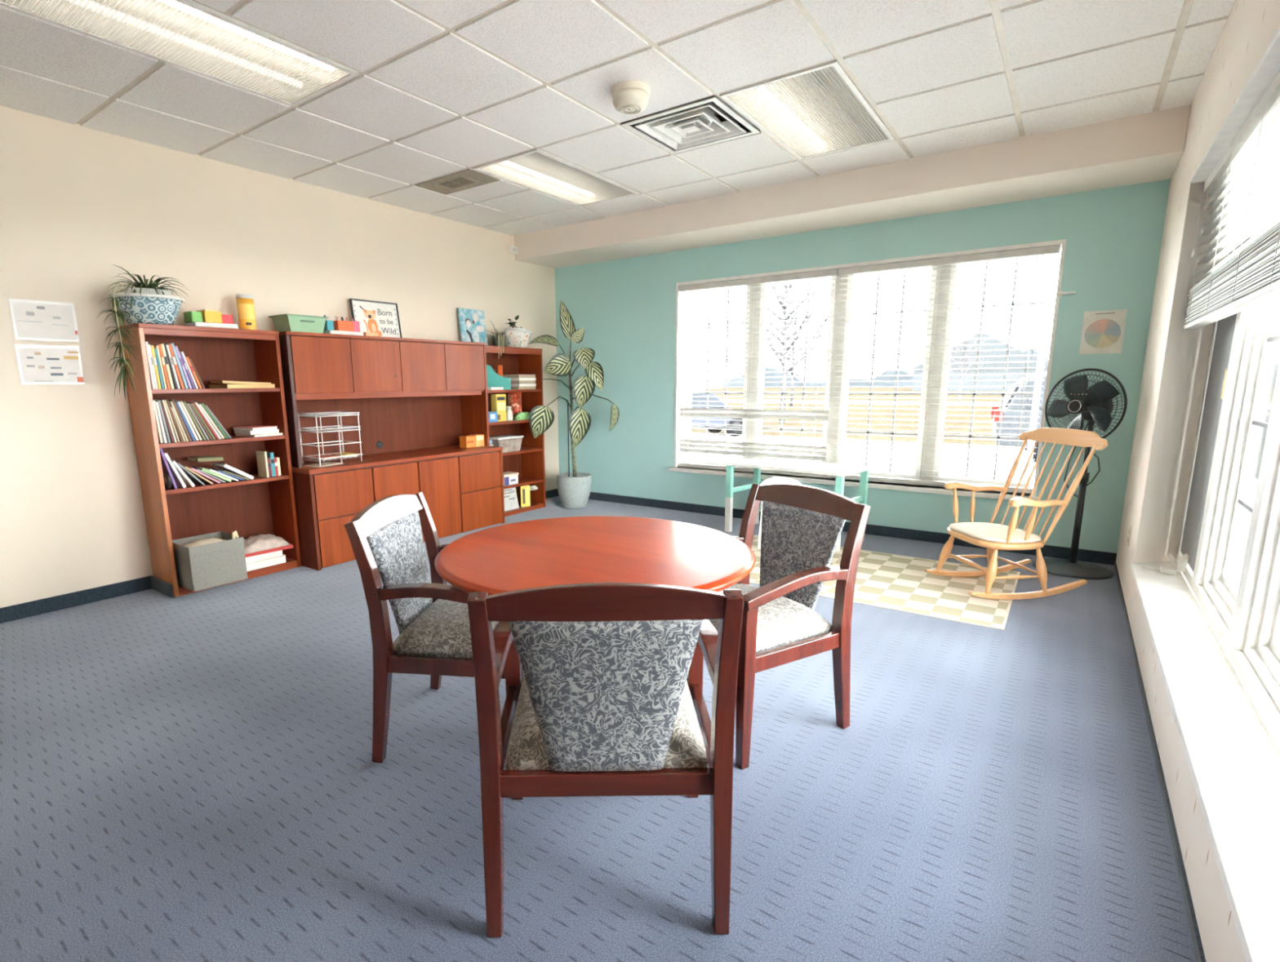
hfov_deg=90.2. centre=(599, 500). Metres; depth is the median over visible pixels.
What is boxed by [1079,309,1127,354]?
poster
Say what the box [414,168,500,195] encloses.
ceiling vent
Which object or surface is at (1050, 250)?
window blind
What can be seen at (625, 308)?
wall
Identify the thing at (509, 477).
box
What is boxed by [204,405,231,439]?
book
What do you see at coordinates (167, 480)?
tape roll
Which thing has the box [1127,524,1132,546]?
wall outlet
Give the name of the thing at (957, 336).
bare tree
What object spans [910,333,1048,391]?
house
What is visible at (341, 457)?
shelf
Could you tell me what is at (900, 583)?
area rug
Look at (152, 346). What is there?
book
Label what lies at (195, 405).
book
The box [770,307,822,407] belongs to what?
bare tree
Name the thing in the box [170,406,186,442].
book
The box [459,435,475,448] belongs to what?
carton
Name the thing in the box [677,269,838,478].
window blind
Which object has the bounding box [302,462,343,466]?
paper sheet
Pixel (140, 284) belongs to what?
spider plant
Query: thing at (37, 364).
notice
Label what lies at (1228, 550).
window
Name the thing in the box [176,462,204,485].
book
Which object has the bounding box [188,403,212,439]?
book
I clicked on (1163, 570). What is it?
charger
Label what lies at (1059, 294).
curtain bracket
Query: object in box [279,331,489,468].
hutch
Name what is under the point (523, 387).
booklet
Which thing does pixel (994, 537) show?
rocking chair
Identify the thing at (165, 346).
book
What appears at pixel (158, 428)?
book
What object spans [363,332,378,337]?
wood block
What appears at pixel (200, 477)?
book
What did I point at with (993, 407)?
tail light
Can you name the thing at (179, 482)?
book
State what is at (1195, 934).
baseboard
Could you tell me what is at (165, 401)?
book
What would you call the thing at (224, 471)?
book
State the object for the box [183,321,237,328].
tray
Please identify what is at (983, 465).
ground
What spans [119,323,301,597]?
bookcase
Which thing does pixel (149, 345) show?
book
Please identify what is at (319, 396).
light
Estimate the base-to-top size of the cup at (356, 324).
0.078 m
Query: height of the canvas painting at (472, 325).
0.325 m
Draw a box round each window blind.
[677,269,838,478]
[828,244,1061,492]
[1183,70,1279,329]
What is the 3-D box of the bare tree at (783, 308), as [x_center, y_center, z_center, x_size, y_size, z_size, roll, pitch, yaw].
[7.100,-6.263,23.684,3.946,6.813,3.666,7,13,36]
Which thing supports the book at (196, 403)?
on the bookcase at (260, 505)
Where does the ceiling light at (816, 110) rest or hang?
attached to the ceiling
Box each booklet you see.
[232,425,277,431]
[502,374,535,377]
[509,377,535,380]
[511,380,535,383]
[511,383,536,386]
[511,386,536,389]
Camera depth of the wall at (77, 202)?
3.85 m
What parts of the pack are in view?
printed panel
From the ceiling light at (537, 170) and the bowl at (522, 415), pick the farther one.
the bowl at (522, 415)
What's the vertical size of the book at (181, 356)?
0.211 m
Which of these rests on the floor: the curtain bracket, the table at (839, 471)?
the table at (839, 471)
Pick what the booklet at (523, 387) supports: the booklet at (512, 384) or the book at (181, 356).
the booklet at (512, 384)
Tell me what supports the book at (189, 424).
on the bookcase at (260, 505)
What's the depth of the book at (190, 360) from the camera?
3.89 m
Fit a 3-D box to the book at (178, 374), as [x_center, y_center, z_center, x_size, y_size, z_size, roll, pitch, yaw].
[-2.605,-0.804,3.853,0.212,0.261,0.058,7,13,36]
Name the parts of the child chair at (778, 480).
leg, backrest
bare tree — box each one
[737,279,831,423]
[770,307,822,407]
[949,324,991,403]
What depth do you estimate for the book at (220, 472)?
4.10 m
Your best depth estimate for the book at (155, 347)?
3.73 m
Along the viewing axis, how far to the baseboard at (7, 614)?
3.78 m
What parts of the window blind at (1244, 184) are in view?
pull cord, ladder cord, ladder cord, rail, head rail, ladder cord, ladder cord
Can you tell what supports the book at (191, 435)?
on the bookcase at (260, 505)
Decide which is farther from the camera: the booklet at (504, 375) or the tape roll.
the booklet at (504, 375)
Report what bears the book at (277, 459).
on the bookcase at (260, 505)
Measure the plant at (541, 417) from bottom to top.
1.779 m
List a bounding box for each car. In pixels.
[690,390,742,436]
[990,372,1046,462]
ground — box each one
[690,400,1035,488]
[691,387,1014,448]
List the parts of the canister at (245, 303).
lid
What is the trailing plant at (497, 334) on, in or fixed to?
in the plant pot at (495, 341)
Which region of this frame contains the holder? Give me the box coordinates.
[486,364,511,390]
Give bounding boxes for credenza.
[291,444,505,570]
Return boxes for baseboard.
[0,488,559,623]
[588,492,1116,564]
[1113,561,1205,961]
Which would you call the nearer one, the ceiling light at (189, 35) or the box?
the ceiling light at (189, 35)
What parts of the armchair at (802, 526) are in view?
arm, leg, post, seat, arm, rail, backrest, rail, post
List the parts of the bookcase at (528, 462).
panel, shelf, rail, panel, shelf, shelf, shelf, shelf, panel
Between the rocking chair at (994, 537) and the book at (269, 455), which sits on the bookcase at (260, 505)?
the book at (269, 455)
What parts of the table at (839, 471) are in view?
leg, leg, leg, leg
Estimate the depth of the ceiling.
3.07 m
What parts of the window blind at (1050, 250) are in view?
ladder cord, rail, ladder cord, head rail, ladder cord, pull cord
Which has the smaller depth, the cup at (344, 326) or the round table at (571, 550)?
the round table at (571, 550)
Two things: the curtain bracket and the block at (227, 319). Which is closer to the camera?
the block at (227, 319)
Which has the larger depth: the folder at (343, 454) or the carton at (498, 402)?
the carton at (498, 402)
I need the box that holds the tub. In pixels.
[268,313,328,333]
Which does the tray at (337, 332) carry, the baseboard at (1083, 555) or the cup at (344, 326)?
the cup at (344, 326)
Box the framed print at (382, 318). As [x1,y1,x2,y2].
[349,298,402,337]
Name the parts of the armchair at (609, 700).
post, arm, rail, leg, rail, backrest, seat, rail, leg, rail, arm, post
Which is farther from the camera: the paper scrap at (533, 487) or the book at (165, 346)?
the paper scrap at (533, 487)
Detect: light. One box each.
[0,0,359,106]
[295,391,481,399]
[471,148,639,206]
[720,59,895,159]
[990,406,999,417]
[993,409,1003,422]
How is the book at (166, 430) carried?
on the bookcase at (260, 505)
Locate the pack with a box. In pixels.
[488,411,497,422]
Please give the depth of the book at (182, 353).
3.85 m
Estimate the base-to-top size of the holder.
0.240 m
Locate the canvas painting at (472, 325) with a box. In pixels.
[457,307,488,346]
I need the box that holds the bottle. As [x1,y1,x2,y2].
[506,406,512,421]
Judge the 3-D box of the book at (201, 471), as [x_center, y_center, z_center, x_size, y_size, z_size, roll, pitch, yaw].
[-2.511,-0.159,4.055,0.171,0.110,0.160,7,13,36]
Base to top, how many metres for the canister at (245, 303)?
0.234 m
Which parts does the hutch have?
panel, door, door, panel, panel, door, door, panel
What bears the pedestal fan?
on the floor
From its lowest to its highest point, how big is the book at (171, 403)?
0.248 m
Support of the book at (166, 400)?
on the bookcase at (260, 505)
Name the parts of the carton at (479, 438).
printed panel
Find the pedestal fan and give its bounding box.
[1032,368,1127,579]
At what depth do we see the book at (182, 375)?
3.81 m
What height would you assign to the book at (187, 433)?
0.257 m
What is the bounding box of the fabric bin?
[172,530,247,591]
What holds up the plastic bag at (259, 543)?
on the picture book at (287, 547)
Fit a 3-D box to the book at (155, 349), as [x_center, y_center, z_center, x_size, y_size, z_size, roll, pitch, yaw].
[-2.660,-0.778,3.783,0.211,0.235,0.024,7,13,36]
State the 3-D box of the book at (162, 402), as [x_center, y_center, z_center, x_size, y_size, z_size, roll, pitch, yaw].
[-2.649,-0.479,3.855,0.215,0.258,0.051,7,13,36]
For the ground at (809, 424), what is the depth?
27.83 m
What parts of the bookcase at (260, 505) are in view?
panel, panel, panel, rail, shelf, shelf, shelf, shelf, panel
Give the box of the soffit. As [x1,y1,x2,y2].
[514,104,1191,268]
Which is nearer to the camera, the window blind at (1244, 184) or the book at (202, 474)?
the window blind at (1244, 184)
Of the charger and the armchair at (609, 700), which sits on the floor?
the armchair at (609, 700)
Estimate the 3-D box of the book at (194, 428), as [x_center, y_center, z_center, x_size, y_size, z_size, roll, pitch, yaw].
[-2.579,-0.494,3.949,0.215,0.251,0.100,7,13,36]
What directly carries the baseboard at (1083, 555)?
attached to the wall at (625, 308)
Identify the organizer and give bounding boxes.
[297,411,362,465]
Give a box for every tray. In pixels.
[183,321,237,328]
[323,330,363,335]
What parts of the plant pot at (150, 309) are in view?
pot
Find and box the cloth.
[183,537,226,547]
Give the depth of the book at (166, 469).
3.81 m
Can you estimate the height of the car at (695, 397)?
1.392 m
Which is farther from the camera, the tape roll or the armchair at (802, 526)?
the tape roll
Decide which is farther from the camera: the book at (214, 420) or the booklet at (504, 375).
the booklet at (504, 375)
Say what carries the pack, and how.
on the bookcase at (528, 462)
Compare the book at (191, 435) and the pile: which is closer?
the book at (191, 435)
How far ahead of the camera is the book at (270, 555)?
4.32 m
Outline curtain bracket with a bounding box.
[1056,291,1075,297]
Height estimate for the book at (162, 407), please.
0.219 m
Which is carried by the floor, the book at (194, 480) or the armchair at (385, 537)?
the armchair at (385, 537)
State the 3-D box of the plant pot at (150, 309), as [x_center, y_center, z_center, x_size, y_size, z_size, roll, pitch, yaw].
[-2.655,-1.130,3.749,0.364,0.200,0.364,7,13,36]
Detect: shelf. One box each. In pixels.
[302,456,359,462]
[303,413,342,416]
[306,428,351,431]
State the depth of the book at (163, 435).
3.76 m
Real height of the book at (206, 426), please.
0.232 m
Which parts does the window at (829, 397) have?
sash, sash, sill, sash, sash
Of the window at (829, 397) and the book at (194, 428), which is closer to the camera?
the book at (194, 428)
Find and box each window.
[668,239,1066,501]
[1130,26,1279,961]
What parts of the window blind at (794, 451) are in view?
pull cord, ladder cord, ladder cord, rail, head rail, ladder cord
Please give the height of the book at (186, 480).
0.172 m
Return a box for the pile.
[487,386,503,390]
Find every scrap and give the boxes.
[529,485,537,490]
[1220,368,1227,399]
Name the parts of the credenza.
panel, drawer, drawer, door, door, drawer, drawer, panel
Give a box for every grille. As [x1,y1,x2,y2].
[1044,368,1127,439]
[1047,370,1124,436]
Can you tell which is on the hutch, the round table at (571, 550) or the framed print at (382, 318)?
the framed print at (382, 318)
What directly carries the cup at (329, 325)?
on the tray at (337, 332)
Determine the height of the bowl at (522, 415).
0.075 m
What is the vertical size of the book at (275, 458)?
0.130 m
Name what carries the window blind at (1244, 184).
attached to the window at (1228, 550)
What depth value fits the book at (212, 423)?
3.98 m
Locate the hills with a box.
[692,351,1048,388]
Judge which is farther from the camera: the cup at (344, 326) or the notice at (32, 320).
the cup at (344, 326)
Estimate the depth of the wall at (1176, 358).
3.17 m
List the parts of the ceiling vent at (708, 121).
plate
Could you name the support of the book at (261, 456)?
on the bookcase at (260, 505)
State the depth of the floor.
1.94 m
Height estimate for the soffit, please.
0.248 m
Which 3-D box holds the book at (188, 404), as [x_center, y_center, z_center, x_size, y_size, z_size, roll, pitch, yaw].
[-2.557,-0.490,3.980,0.216,0.234,0.102,7,13,36]
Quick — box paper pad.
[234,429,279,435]
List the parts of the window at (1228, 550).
sill, frame, sash, pane, sash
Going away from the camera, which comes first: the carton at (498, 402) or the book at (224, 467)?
the book at (224, 467)
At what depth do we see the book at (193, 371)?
3.87 m
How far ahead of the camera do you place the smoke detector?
3.11 m
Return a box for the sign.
[503,487,519,511]
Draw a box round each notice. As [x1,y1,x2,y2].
[8,298,79,342]
[13,344,84,384]
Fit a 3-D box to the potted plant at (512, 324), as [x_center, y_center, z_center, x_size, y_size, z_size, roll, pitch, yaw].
[-0.825,-1.698,6.196,0.157,0.181,0.231,3,11,17]
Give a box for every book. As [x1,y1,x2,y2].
[145,342,155,389]
[148,344,158,389]
[151,345,161,389]
[152,343,174,389]
[152,399,177,443]
[152,400,163,444]
[153,345,170,389]
[153,346,167,389]
[154,348,164,389]
[154,399,180,442]
[155,400,170,443]
[155,401,167,444]
[159,448,177,488]
[161,399,182,442]
[161,406,173,443]
[163,453,186,488]
[164,343,177,389]
[165,343,188,389]
[165,344,184,389]
[165,345,180,389]
[167,399,192,441]
[168,401,188,442]
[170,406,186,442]
[171,460,195,487]
[173,400,202,440]
[174,346,191,389]
[174,400,199,441]
[175,402,195,441]
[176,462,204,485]
[179,351,198,389]
[179,353,195,389]
[182,400,206,440]
[182,466,213,484]
[185,356,202,388]
[185,401,221,439]
[186,402,218,439]
[186,403,208,440]
[186,466,220,484]
[187,455,223,462]
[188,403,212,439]
[189,359,204,388]
[191,403,215,439]
[191,466,231,482]
[194,468,226,483]
[197,403,224,439]
[198,466,238,481]
[200,403,228,439]
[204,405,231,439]
[211,462,253,479]
[212,468,248,479]
[212,469,244,480]
[244,543,293,557]
[245,550,282,564]
[245,554,285,571]
[255,450,268,477]
[266,451,275,476]
[266,457,272,477]
[274,457,278,476]
[276,457,280,475]
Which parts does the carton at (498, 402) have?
printed panel, printed panel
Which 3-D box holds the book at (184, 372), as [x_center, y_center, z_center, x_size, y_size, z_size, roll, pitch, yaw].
[-2.583,-0.805,3.883,0.212,0.252,0.066,7,13,36]
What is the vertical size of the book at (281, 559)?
0.053 m
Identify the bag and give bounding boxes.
[244,533,290,554]
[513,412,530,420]
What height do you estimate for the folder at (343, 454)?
0.019 m
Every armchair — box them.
[344,492,524,763]
[466,582,744,937]
[708,484,870,769]
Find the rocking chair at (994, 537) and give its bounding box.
[924,427,1107,599]
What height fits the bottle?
0.138 m
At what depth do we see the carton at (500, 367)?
6.08 m
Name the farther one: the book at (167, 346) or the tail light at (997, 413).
the tail light at (997, 413)
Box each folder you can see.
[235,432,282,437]
[308,454,342,459]
[333,452,357,457]
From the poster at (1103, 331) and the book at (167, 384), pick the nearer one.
the book at (167, 384)
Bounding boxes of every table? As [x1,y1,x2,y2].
[434,515,755,595]
[724,457,871,551]
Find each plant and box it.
[96,264,190,400]
[484,322,515,359]
[505,315,522,328]
[528,300,619,477]
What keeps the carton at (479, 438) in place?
on the credenza
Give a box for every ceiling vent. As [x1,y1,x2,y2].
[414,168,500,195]
[620,95,759,154]
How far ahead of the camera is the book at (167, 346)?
3.78 m
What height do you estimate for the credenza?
0.705 m
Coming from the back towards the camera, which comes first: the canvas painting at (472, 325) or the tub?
the canvas painting at (472, 325)
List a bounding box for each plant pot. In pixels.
[491,336,506,346]
[556,472,591,509]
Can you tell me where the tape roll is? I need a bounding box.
[163,473,172,488]
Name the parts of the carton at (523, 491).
printed panel, printed panel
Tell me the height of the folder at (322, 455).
0.015 m
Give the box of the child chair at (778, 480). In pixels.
[757,476,803,549]
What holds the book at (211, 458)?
on the book at (201, 471)
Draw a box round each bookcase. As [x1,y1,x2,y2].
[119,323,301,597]
[485,346,546,516]
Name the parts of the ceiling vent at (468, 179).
slot panel, slot frame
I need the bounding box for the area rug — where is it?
[749,535,1020,630]
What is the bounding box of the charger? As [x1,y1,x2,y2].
[1141,564,1176,575]
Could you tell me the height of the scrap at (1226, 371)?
0.135 m
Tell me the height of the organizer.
0.364 m
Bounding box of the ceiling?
[0,0,1235,235]
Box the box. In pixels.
[502,471,518,485]
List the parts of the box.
printed panel, lid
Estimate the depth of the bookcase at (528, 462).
6.46 m
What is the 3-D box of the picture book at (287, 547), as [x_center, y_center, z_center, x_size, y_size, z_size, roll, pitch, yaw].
[-2.345,0.336,4.398,0.245,0.023,0.344,8,14,39]
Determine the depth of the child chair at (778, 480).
4.72 m
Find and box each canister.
[235,293,256,329]
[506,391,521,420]
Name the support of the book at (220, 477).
on the bookcase at (260, 505)
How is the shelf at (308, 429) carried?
attached to the organizer
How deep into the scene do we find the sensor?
6.25 m
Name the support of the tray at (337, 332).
on the hutch
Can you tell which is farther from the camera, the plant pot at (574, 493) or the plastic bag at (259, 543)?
the plant pot at (574, 493)
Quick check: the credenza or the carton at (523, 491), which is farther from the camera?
the carton at (523, 491)
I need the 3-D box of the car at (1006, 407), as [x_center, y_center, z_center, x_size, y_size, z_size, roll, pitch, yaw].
[9.730,-1.424,11.342,4.670,1.740,1.940,5,12,29]
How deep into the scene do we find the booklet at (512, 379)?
6.23 m
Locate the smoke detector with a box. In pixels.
[611,80,649,114]
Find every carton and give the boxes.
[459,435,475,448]
[469,434,484,447]
[490,394,506,422]
[497,365,502,376]
[515,484,530,507]
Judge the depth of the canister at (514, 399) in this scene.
6.25 m
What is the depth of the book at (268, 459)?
4.31 m
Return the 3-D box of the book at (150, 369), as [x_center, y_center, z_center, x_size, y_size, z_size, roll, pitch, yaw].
[-2.685,-0.788,3.746,0.211,0.270,0.013,7,15,36]
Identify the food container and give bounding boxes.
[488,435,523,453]
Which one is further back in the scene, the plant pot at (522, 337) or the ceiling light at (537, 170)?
the plant pot at (522, 337)
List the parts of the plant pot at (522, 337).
pot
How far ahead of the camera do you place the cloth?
3.96 m
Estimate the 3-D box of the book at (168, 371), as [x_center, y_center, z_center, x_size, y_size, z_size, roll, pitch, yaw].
[-2.633,-0.798,3.816,0.212,0.262,0.042,7,13,36]
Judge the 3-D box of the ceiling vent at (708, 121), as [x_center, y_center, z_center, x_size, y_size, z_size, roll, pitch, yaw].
[0.528,-2.215,3.648,0.592,0.166,0.592,7,13,36]
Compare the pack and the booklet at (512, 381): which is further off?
the booklet at (512, 381)
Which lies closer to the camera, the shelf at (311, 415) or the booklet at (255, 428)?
the booklet at (255, 428)
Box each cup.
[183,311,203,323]
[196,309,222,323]
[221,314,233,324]
[323,320,334,330]
[333,320,353,331]
[353,321,359,332]
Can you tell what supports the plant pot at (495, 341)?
on the bookcase at (528, 462)
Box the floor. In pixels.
[0,496,1196,961]
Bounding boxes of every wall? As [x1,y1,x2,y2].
[0,106,559,608]
[555,178,1170,553]
[1115,0,1279,961]
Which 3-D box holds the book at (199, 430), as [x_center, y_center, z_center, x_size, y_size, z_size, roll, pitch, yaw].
[-2.568,-0.494,3.964,0.216,0.247,0.104,7,13,36]
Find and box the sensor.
[507,245,517,254]
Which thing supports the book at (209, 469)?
on the bookcase at (260, 505)

